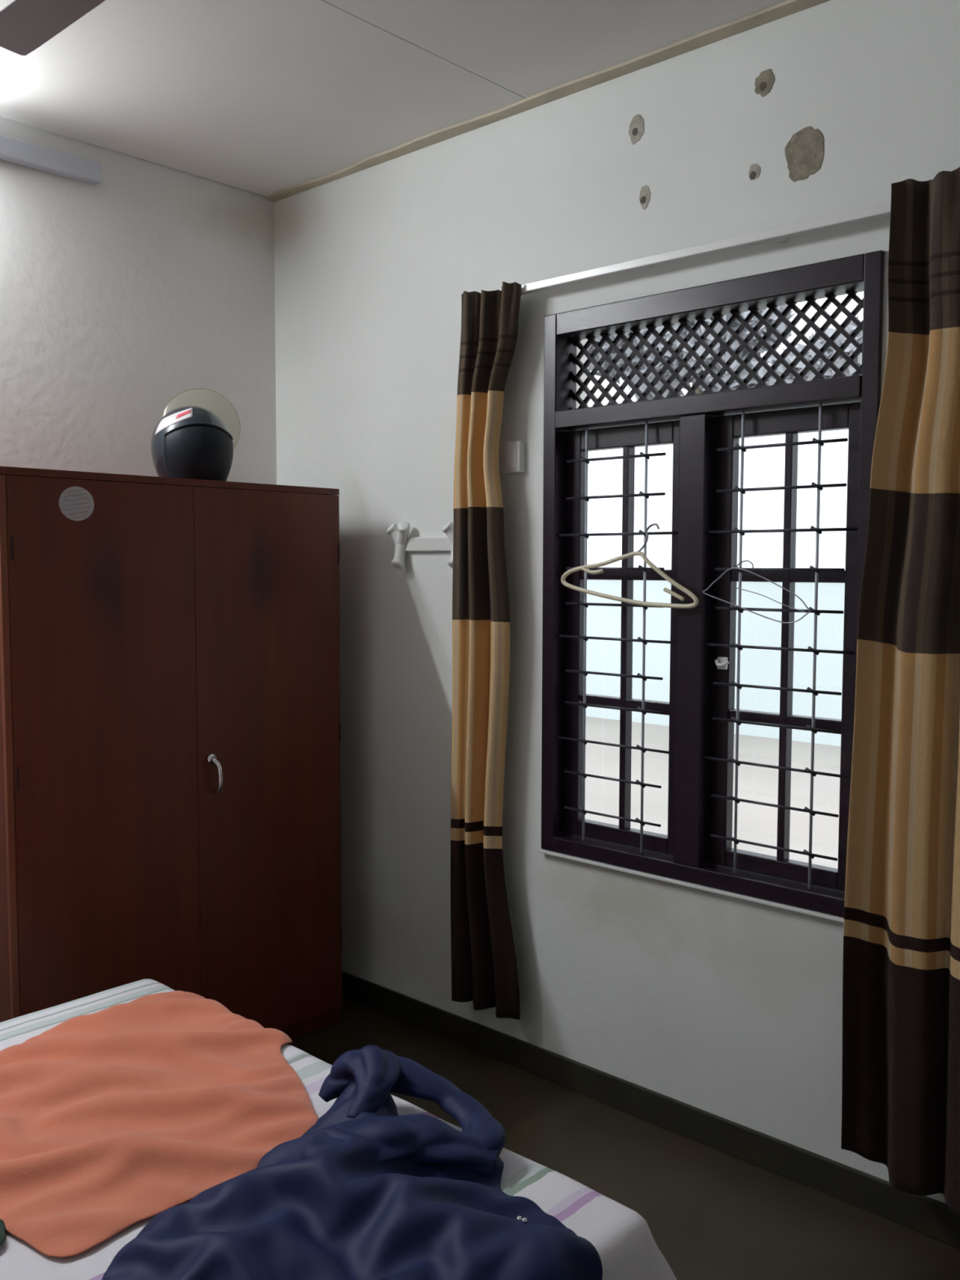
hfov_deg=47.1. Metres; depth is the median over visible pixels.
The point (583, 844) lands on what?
grille
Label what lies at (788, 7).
trim
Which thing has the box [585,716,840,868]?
ground
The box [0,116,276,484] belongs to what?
wall
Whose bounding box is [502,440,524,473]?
junction box
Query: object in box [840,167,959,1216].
curtain
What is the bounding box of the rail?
[499,201,890,295]
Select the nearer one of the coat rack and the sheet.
the sheet
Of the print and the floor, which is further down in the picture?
the floor
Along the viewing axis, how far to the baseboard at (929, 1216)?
3.02 m
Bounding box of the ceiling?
[0,0,787,196]
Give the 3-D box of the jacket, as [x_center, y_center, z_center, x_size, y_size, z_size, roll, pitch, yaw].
[-0.204,0.949,1.721,0.734,0.279,0.821,4,5,43]
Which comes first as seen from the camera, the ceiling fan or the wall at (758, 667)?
the ceiling fan
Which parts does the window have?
sash, sash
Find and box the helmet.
[150,405,233,481]
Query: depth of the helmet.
3.30 m
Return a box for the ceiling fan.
[0,0,105,55]
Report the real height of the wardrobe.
1.809 m
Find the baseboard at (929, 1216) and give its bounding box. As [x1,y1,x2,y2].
[342,970,959,1248]
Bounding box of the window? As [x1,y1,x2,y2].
[538,249,884,922]
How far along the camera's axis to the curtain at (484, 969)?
3.34 m
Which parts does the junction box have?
plate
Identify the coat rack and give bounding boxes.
[386,520,453,568]
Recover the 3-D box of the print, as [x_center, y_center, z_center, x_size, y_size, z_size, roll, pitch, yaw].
[-1.087,-0.366,2.966,0.002,0.081,0.078,4,5,43]
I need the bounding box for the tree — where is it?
[587,304,862,401]
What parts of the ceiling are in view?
panel, panel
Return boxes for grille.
[556,420,678,853]
[702,402,857,888]
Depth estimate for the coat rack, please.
3.61 m
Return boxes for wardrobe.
[0,466,342,1039]
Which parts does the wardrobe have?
door, panel, handle, door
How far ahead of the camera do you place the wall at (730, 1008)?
3.25 m
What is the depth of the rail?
2.77 m
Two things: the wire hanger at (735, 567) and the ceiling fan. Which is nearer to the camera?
the ceiling fan
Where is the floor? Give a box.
[287,995,959,1279]
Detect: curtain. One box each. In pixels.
[450,281,521,1019]
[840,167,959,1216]
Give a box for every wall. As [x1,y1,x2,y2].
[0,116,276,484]
[273,0,959,1203]
[586,579,844,746]
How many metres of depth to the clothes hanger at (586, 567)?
3.01 m
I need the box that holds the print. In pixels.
[62,488,89,519]
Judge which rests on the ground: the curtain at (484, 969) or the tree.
the tree
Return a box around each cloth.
[0,990,318,1257]
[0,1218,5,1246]
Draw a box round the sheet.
[0,978,676,1279]
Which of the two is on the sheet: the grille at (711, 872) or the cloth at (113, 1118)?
the cloth at (113, 1118)
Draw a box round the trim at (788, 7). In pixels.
[265,0,830,202]
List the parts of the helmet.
opening trim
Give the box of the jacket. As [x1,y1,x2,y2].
[101,1044,602,1279]
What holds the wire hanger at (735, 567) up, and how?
hanging from the window
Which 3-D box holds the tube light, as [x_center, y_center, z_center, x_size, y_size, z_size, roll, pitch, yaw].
[-1.835,-1.447,2.841,0.088,0.063,1.855,4,5,43]
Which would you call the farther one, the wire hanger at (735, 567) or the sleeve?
the wire hanger at (735, 567)
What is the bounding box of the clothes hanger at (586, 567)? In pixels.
[560,523,698,608]
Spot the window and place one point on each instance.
(705, 429)
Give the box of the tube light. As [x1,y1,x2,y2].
[0,134,101,185]
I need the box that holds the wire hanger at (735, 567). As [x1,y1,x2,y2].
[702,560,810,623]
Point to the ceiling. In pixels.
(266, 98)

